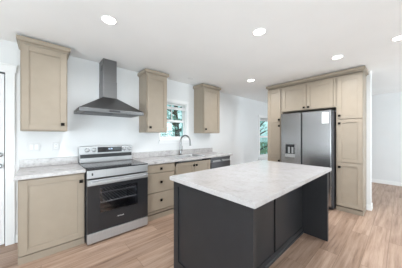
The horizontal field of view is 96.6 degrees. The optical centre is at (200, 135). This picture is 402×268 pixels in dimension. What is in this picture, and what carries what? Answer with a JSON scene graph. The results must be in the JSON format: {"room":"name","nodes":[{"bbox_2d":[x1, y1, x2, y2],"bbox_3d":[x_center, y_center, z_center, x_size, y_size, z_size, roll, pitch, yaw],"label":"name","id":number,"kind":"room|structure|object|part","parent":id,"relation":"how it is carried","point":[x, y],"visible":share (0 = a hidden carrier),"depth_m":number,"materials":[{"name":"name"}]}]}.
{"room":"kitchen","nodes":[
{"label":"kitchen","id":0,"kind":"room"},
{"bbox_2d":[0,39,267,234],"bbox_3d":[-0.515,0.088,3.882,9.900,2.460,0.150,0,0,-42],"label":"wall","id":1,"kind":"structure","parent":0,"point":[238,135],"depth_m":3.03,"materials":[{"name":"white paint"}]},
{"bbox_2d":[0,72,4,244],"bbox_3d":[-2.722,0.281,1.887,0.920,2.075,0.190,0,0,-42],"label":"door","id":2,"kind":"structure","parent":1,"relation":"in","point":[2,74],"depth_m":2.15,"materials":[{"name":"white paint"}]},
{"bbox_2d":[0,62,17,245],"bbox_3d":[-2.674,0.228,1.833,1.120,2.180,0.034,0,0,-42],"label":"trim","id":3,"kind":"structure","parent":1,"relation":"attached to","point":[10,70],"depth_m":2.16,"materials":[{"name":"white paint"}]},
{"bbox_2d":[28,143,39,151],"bbox_3d":[-2.154,0.148,2.311,0.114,0.114,0.013,0,0,-42],"label":"switch plate","id":4,"kind":"object","parent":1,"relation":"attached to","point":[32,147],"visible":1,"depth_m":2.31,"materials":[{"name":"white plastic"}]},
{"bbox_2d":[16,34,70,131],"bbox_3d":[-1.959,-0.586,2.252,0.488,1.062,0.356,0,0,-42],"label":"upper cabinet","id":5,"kind":"object","parent":1,"relation":"attached to","point":[43,65],"visible":1,"depth_m":2.13,"materials":[{"name":"beige paint"}]},
{"bbox_3d":[-1.966,-1.083,2.260,0.488,0.069,0.336,0,0,-42],"label":"crown","id":6,"kind":"part","parent":5,"relation":"part of","materials":[{"name":"beige paint"}]},
{"bbox_2d":[19,156,77,167],"bbox_3d":[-2.025,0.353,2.419,0.600,0.102,0.019,0,0,-42],"label":"backsplash","id":7,"kind":"structure","parent":1,"relation":"attached to","point":[26,163],"depth_m":2.39,"materials":[{"name":"stone"}]},
{"bbox_2d":[53,142,58,149],"bbox_3d":[-1.989,0.143,2.459,0.072,0.116,0.012,0,0,-42],"label":"outlet","id":8,"kind":"object","parent":1,"relation":"attached to","point":[55,144],"visible":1,"depth_m":2.46,"materials":[{"name":"white plastic"}]},
{"bbox_2d":[74,58,142,117],"bbox_3d":[-1.365,-0.724,2.685,0.833,0.832,0.499,0,0,-42],"label":"range hood","id":9,"kind":"object","parent":1,"relation":"attached to","point":[107,104],"visible":1,"depth_m":2.66,"materials":[{"name":"silver metal"}]},
{"bbox_2d":[137,68,168,132],"bbox_3d":[-0.855,-0.586,3.237,0.455,1.062,0.356,0,0,-42],"label":"upper cabinet","id":10,"kind":"object","parent":1,"relation":"attached to","point":[152,84],"visible":1,"depth_m":3.12,"materials":[{"name":"beige paint"}]},
{"bbox_3d":[-0.861,-1.083,3.245,0.455,0.069,0.336,0,0,-42],"label":"crown","id":11,"kind":"part","parent":10,"relation":"part of","materials":[{"name":"beige paint"}]},
{"bbox_3d":[-0.760,-0.548,3.131,0.371,0.963,0.018,0,0,-42],"label":"door","id":12,"kind":"part","parent":10,"relation":"part of","materials":[{"name":"beige paint"}]},
{"bbox_2d":[132,148,211,158],"bbox_3d":[-0.473,0.353,3.804,2.022,0.102,0.019,0,0,-42],"label":"backsplash","id":13,"kind":"structure","parent":1,"relation":"attached to","point":[201,150],"depth_m":3.61,"materials":[{"name":"stone"}]},
{"bbox_2d":[159,99,188,143],"bbox_3d":[-0.582,-0.294,3.792,0.750,0.905,0.195,0,0,-42],"label":"window","id":14,"kind":"structure","parent":1,"relation":"in","point":[185,105],"depth_m":3.87,"materials":[{"name":"white paint"}]},
{"bbox_3d":[-0.616,-0.135,3.792,0.616,0.395,0.030,0,0,-42],"label":"sash","id":15,"kind":"part","parent":14,"relation":"part of","materials":[{"name":"white paint"}]},
{"bbox_3d":[-0.636,-0.477,3.815,0.616,0.390,0.030,0,0,-42],"label":"sash","id":16,"kind":"part","parent":14,"relation":"part of","materials":[{"name":"white paint"}]},
{"bbox_2d":[167,106,184,110],"bbox_3d":[-0.589,-0.573,3.763,0.612,0.055,0.040,0,0,-42],"label":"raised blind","id":17,"kind":"object","parent":14,"relation":"attached to","point":[168,107],"depth_m":3.80,"materials":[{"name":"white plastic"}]},
{"bbox_2d":[193,83,220,132],"bbox_3d":[0.151,-0.586,4.135,0.582,1.062,0.356,0,0,-42],"label":"upper cabinet","id":18,"kind":"object","parent":1,"relation":"attached to","point":[206,97],"visible":1,"depth_m":4.00,"materials":[{"name":"beige paint"}]},
{"bbox_3d":[0.144,-1.083,4.142,0.582,0.069,0.336,0,0,-42],"label":"crown","id":19,"kind":"part","parent":18,"relation":"part of","materials":[{"name":"beige paint"}]},
{"bbox_3d":[0.246,-0.548,4.028,0.498,0.963,0.018,0,0,-42],"label":"door","id":20,"kind":"part","parent":18,"relation":"part of","materials":[{"name":"beige paint"}]},
{"bbox_2d":[258,115,267,159],"bbox_3d":[2.281,0.056,6.347,1.125,1.475,0.195,0,0,-42],"label":"window","id":21,"kind":"structure","parent":1,"relation":"in","point":[260,117],"depth_m":5.98,"materials":[{"name":"white paint"}]},
{"bbox_2d":[0,0,401,102],"bbox_3d":[1.698,-1.192,1.401,9.900,0.100,6.800,0,0,-42],"label":"ceiling","id":22,"kind":"structure","parent":0,"point":[210,42],"depth_m":2.06,"materials":[{"name":"white paint"}]},
{"bbox_2d":[101,15,116,24],"bbox_3d":[-0.908,-1.139,1.769,0.140,0.006,0.140,0,0,-42],"label":"recessed light","id":23,"kind":"object","parent":22,"relation":"in","point":[107,19],"visible":1,"depth_m":1.76,"materials":[{"name":"white plastic"}]},
{"bbox_2d":[253,28,265,35],"bbox_3d":[0.640,-1.139,1.971,0.140,0.006,0.140,0,0,-42],"label":"recessed light","id":24,"kind":"object","parent":22,"relation":"in","point":[259,31],"visible":1,"depth_m":1.96,"materials":[{"name":"white plastic"}]},
{"bbox_2d":[331,55,342,58],"bbox_3d":[1.979,-1.139,2.603,0.140,0.006,0.140,0,0,-42],"label":"recessed light","id":25,"kind":"object","parent":22,"relation":"in","point":[336,56],"visible":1,"depth_m":2.61,"materials":[{"name":"white plastic"}]},
{"bbox_2d":[391,35,401,40],"bbox_3d":[2.318,-1.139,2.088,0.140,0.006,0.140,0,0,-42],"label":"recessed light","id":26,"kind":"object","parent":22,"relation":"in","point":[399,37],"visible":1,"depth_m":2.10,"materials":[{"name":"white plastic"}]},
{"bbox_2d":[0,182,401,267],"bbox_3d":[1.698,1.368,1.401,9.900,0.100,6.800,0,0,-42],"label":"floor","id":27,"kind":"structure","parent":0,"point":[373,239],"depth_m":2.13,"materials":[{"name":"brown wood"}]},
{"bbox_2d":[18,173,84,265],"bbox_3d":[-1.811,0.880,2.195,0.572,0.875,0.638,0,0,-42],"label":"base cabinet","id":28,"kind":"object","parent":27,"relation":"on","point":[51,210],"visible":0.86,"depth_m":1.96,"materials":[{"name":"beige paint"}]},
{"bbox_2d":[14,156,85,180],"bbox_3d":[-1.820,0.372,2.188,0.600,0.140,0.637,0,0,-42],"label":"countertop","id":29,"kind":"structure","parent":28,"relation":"on","point":[44,167],"depth_m":2.21,"materials":[{"name":"stone"}]},
{"bbox_3d":[-1.825,1.280,2.210,0.572,0.076,0.558,0,0,-42],"label":"board","id":30,"kind":"part","parent":28,"relation":"part of","materials":[{"name":"beige paint"}]},
{"bbox_2d":[78,145,147,244],"bbox_3d":[-1.264,0.741,2.596,0.758,1.155,0.722,0,0,-42],"label":"range","id":31,"kind":"object","parent":27,"relation":"on","point":[116,192],"visible":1,"depth_m":2.45,"materials":[{"name":"silver metal"}]},
{"bbox_2d":[79,159,147,170],"bbox_3d":[-1.259,0.412,2.590,0.758,0.017,0.606,0,0,-42],"label":"cooktop","id":32,"kind":"object","parent":31,"relation":"in","point":[110,164],"depth_m":2.51,"materials":[{"name":"black glass"}]},
{"bbox_3d":[-1.075,1.236,2.384,0.754,0.120,0.048,0,0,-42],"label":"storage drawer","id":33,"kind":"part","parent":31,"relation":"part of","materials":[{"name":"silver metal"}]},
{"bbox_2d":[87,172,147,233],"bbox_3d":[-1.238,0.851,2.566,0.754,0.631,0.642,0,0,-42],"label":"oven","id":34,"kind":"object","parent":31,"relation":"in","point":[113,201],"depth_m":2.41,"materials":[{"name":"silver metal"}]},
{"bbox_2d":[146,162,174,221],"bbox_3d":[-0.822,0.880,3.077,0.530,0.875,0.640,0,0,-42],"label":"base cabinet","id":35,"kind":"object","parent":27,"relation":"on","point":[160,186],"visible":0.56,"depth_m":2.85,"materials":[{"name":"beige paint"}]},
{"bbox_3d":[-0.640,0.519,2.860,0.488,0.127,0.018,0,0,-42],"label":"drawer","id":36,"kind":"part","parent":35,"relation":"part of","materials":[{"name":"beige paint"}]},
{"bbox_3d":[-0.640,1.031,2.860,0.488,0.274,0.018,0,0,-42],"label":"drawer","id":37,"kind":"part","parent":35,"relation":"part of","materials":[{"name":"beige paint"}]},
{"bbox_3d":[-0.640,0.739,2.860,0.488,0.295,0.018,0,0,-42],"label":"drawer","id":38,"kind":"part","parent":35,"relation":"part of","materials":[{"name":"beige paint"}]},
{"bbox_3d":[-0.836,1.280,3.092,0.530,0.076,0.558,0,0,-42],"label":"board","id":39,"kind":"part","parent":35,"relation":"part of","materials":[{"name":"beige paint"}]},
{"bbox_2d":[132,148,232,164],"bbox_3d":[-0.261,0.372,3.579,2.039,0.140,0.637,0,0,-42],"label":"countertop","id":40,"kind":"structure","parent":35,"relation":"on","point":[154,157],"depth_m":3.42,"materials":[{"name":"stone"}]},
{"bbox_2d":[179,135,190,154],"bbox_3d":[-0.320,0.194,3.735,0.293,0.420,0.096,0,0,30],"label":"faucet","id":41,"kind":"object","parent":40,"relation":"on","point":[181,150],"visible":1,"depth_m":3.75,"materials":[{"name":"silver metal"}]},
{"bbox_2d":[166,154,204,162],"bbox_3d":[-0.298,0.454,3.534,0.660,0.111,0.445,0,0,-42],"label":"sink","id":42,"kind":"object","parent":40,"relation":"in","point":[184,155],"visible":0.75,"depth_m":3.59,"materials":[{"name":"silver metal"}]},
{"bbox_2d":[175,159,209,174],"bbox_3d":[-0.309,0.898,3.535,0.842,0.840,0.638,0,0,-42],"label":"base cabinet","id":43,"kind":"object","parent":27,"relation":"on","point":[187,167],"visible":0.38,"depth_m":3.28,"materials":[{"name":"beige paint"}]},
{"bbox_3d":[-0.273,0.848,3.188,0.401,0.740,0.018,0,0,-42],"label":"door","id":44,"kind":"part","parent":43,"relation":"part of","materials":[{"name":"beige paint"}]},
{"bbox_3d":[0.033,0.848,3.460,0.401,0.740,0.018,0,0,-42],"label":"door","id":45,"kind":"part","parent":43,"relation":"part of","materials":[{"name":"beige paint"}]},
{"bbox_2d":[202,156,229,168],"bbox_3d":[0.228,0.884,4.023,0.594,0.868,0.622,0,0,-42],"label":"dishwasher","id":46,"kind":"object","parent":27,"relation":"on","point":[216,162],"visible":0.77,"depth_m":3.76,"materials":[{"name":"grey metal"}]},
{"bbox_2d":[174,173,327,267],"bbox_3d":[0.659,0.880,2.030,1.715,0.875,0.922,0,0,-42],"label":"kitchen island","id":47,"kind":"object","parent":27,"relation":"on","point":[211,231],"visible":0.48,"depth_m":1.67,"materials":[{"name":"grey paint"}]},
{"bbox_3d":[0.037,0.880,1.459,0.028,0.875,0.898,0,0,-42],"label":"panel","id":48,"kind":"part","parent":47,"relation":"part of","materials":[{"name":"grey paint"}]},
{"bbox_2d":[170,160,331,208],"bbox_3d":[0.664,0.423,2.021,1.768,0.038,0.958,0,0,-42],"label":"island countertop","id":49,"kind":"structure","parent":47,"relation":"on","point":[254,184],"depth_m":1.65,"materials":[{"name":"stone"}]},
{"bbox_3d":[0.457,0.880,1.633,0.827,0.875,0.019,0,0,-42],"label":"panel","id":50,"kind":"part","parent":47,"relation":"part of","materials":[{"name":"grey paint"}]},
{"bbox_3d":[0.773,1.280,1.889,1.639,0.075,0.019,0,0,-42],"label":"moulding","id":51,"kind":"part","parent":47,"relation":"part of","materials":[{"name":"grey paint"}]},
{"bbox_3d":[1.084,0.880,2.192,0.772,0.875,0.019,0,0,-42],"label":"panel","id":52,"kind":"part","parent":47,"relation":"part of","materials":[{"name":"grey paint"}]},
{"bbox_3d":[1.290,0.880,2.576,0.045,0.875,0.898,0,0,-42],"label":"panel","id":53,"kind":"part","parent":47,"relation":"part of","materials":[{"name":"grey paint"}]},
{"bbox_2d":[268,88,287,161],"bbox_3d":[1.788,0.136,4.135,0.462,2.365,0.332,0,0,-42],"label":"pantry cabinet","id":54,"kind":"object","parent":27,"relation":"on","point":[274,95],"visible":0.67,"depth_m":4.00,"materials":[{"name":"beige paint"}]},
{"bbox_3d":[1.634,0.841,4.013,0.018,0.754,0.296,0,0,-42],"label":"door","id":55,"kind":"part","parent":54,"relation":"part of","materials":[{"name":"beige paint"}]},
{"bbox_3d":[1.634,0.088,4.013,0.018,0.736,0.296,0,0,-42],"label":"door","id":56,"kind":"part","parent":54,"relation":"part of","materials":[{"name":"beige paint"}]},
{"bbox_3d":[1.634,-0.649,4.013,0.018,0.722,0.296,0,0,-42],"label":"door","id":57,"kind":"part","parent":54,"relation":"part of","materials":[{"name":"beige paint"}]},
{"bbox_2d":[266,66,368,89],"bbox_3d":[2.231,-1.091,3.653,0.442,0.069,1.701,0,0,-42],"label":"crown molding","id":58,"kind":"structure","parent":54,"relation":"attached to","point":[361,68],"depth_m":3.34,"materials":[{"name":"beige paint"}]},
{"bbox_2d":[281,109,335,208],"bbox_3d":[2.178,0.431,3.605,0.570,1.774,0.886,0,0,-42],"label":"refrigerator","id":59,"kind":"object","parent":27,"relation":"on","point":[305,140],"visible":0.72,"depth_m":3.32,"materials":[{"name":"grey metal"}]},
{"bbox_3d":[1.816,0.293,3.636,0.059,0.278,0.216,0,0,-42],"label":"dispenser frame","id":60,"kind":"part","parent":59,"relation":"part of","materials":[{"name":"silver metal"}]},
{"bbox_3d":[1.831,0.396,3.633,0.070,1.684,0.381,0,0,-42],"label":"freezer door","id":61,"kind":"part","parent":59,"relation":"part of","materials":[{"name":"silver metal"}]},
{"bbox_3d":[2.127,0.396,3.302,0.070,1.684,0.460,0,0,-42],"label":"fridge door","id":62,"kind":"part","parent":59,"relation":"part of","materials":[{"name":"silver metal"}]},
{"bbox_2d":[322,112,328,122],"bbox_3d":[2.196,-0.315,3.169,0.002,0.195,0.100,0,0,-42],"label":"paper tag","id":63,"kind":"object","parent":59,"relation":"attached to","point":[325,115],"visible":1,"depth_m":3.17,"materials":[{"name":"white paper"}]},
{"bbox_2d":[336,71,365,215],"bbox_3d":[2.651,0.136,3.167,0.462,2.365,0.357,0,0,-42],"label":"pantry cabinet","id":64,"kind":"object","parent":27,"relation":"on","point":[350,88],"visible":1,"depth_m":3.02,"materials":[{"name":"beige paint"}]},
{"bbox_3d":[2.510,0.841,3.031,0.018,0.754,0.329,0,0,-42],"label":"door","id":65,"kind":"part","parent":64,"relation":"part of","materials":[{"name":"beige paint"}]},
{"bbox_3d":[2.510,0.088,3.031,0.018,0.736,0.329,0,0,-42],"label":"door","id":66,"kind":"part","parent":64,"relation":"part of","materials":[{"name":"beige paint"}]},
{"bbox_3d":[2.510,-0.649,3.031,0.018,0.722,0.329,0,0,-42],"label":"door","id":67,"kind":"part","parent":64,"relation":"part of","materials":[{"name":"beige paint"}]},
{"bbox_3d":[2.666,1.280,3.181,0.382,0.076,0.357,0,0,-42],"label":"board","id":68,"kind":"part","parent":64,"relation":"part of","materials":[{"name":"beige paint"}]},
{"bbox_2d":[333,71,371,209],"bbox_3d":[2.471,0.088,3.832,0.150,2.460,1.700,0,0,-42],"label":"wall partition","id":69,"kind":"structure","parent":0,"point":[368,77],"depth_m":3.17,"materials":[{"name":"white paint"}]},
{"bbox_2d":[282,77,335,113],"bbox_3d":[2.215,-0.775,3.656,0.462,0.543,0.948,0,0,-42],"label":"upper cabinet","id":70,"kind":"object","parent":69,"relation":"attached to","point":[319,95],"visible":0.98,"depth_m":3.47,"materials":[{"name":"beige paint"}]},
{"bbox_3d":[1.915,-0.762,3.699,0.018,0.496,0.463,0,0,-42],"label":"door","id":71,"kind":"part","parent":70,"relation":"part of","materials":[{"name":"beige paint"}]},
{"bbox_3d":[2.216,-0.762,3.360,0.018,0.496,0.430,0,0,-42],"label":"door","id":72,"kind":"part","parent":70,"relation":"part of","materials":[{"name":"beige paint"}]},
{"bbox_2d":[367,203,372,210],"bbox_3d":[2.476,1.268,3.828,0.176,0.100,1.714,0,0,-42],"label":"baseboard","id":73,"kind":"structure","parent":69,"relation":"attached to","point":[369,207],"depth_m":3.16,"materials":[{"name":"white paint"}]},
{"bbox_2d":[372,92,401,181],"bbox_3d":[5.336,0.088,4.646,0.150,2.460,6.500,0,0,-42],"label":"wall","id":74,"kind":"structure","parent":0,"point":[386,108],"depth_m":4.85,"materials":[{"name":"white paint"}]},
{"bbox_2d":[372,179,401,185],"bbox_3d":[5.279,1.268,4.587,0.014,0.100,6.486,0,0,-42],"label":"baseboard","id":75,"kind":"structure","parent":74,"relation":"attached to","point":[373,180],"depth_m":4.85,"materials":[{"name":"white paint"}]},
{"label":"outside","id":76,"kind":"structure","parent":0,"visible":0},
{"bbox_2d":[260,142,267,154],"bbox_3d":[3.490,1.643,7.355,65.000,0.150,80.000,0,0,-42],"label":"ground","id":77,"kind":"structure","parent":76,"point":[262,146],"depth_m":21.79,"materials":[{"name":"green plant"}]},
{"bbox_2d":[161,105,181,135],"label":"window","id":78,"kind":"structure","parent":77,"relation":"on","point":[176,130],"depth_m":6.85,"materials":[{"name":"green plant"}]},
{"bbox_2d":[260,121,267,153],"bbox_3d":[3.045,-0.375,9.922,3.288,3.896,3.154,0,0,-42],"label":"tree","id":79,"kind":"object","parent":77,"relation":"on","point":[261,122],"visible":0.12,"depth_m":9.86,"materials":[{"name":"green plant"}]}
]}

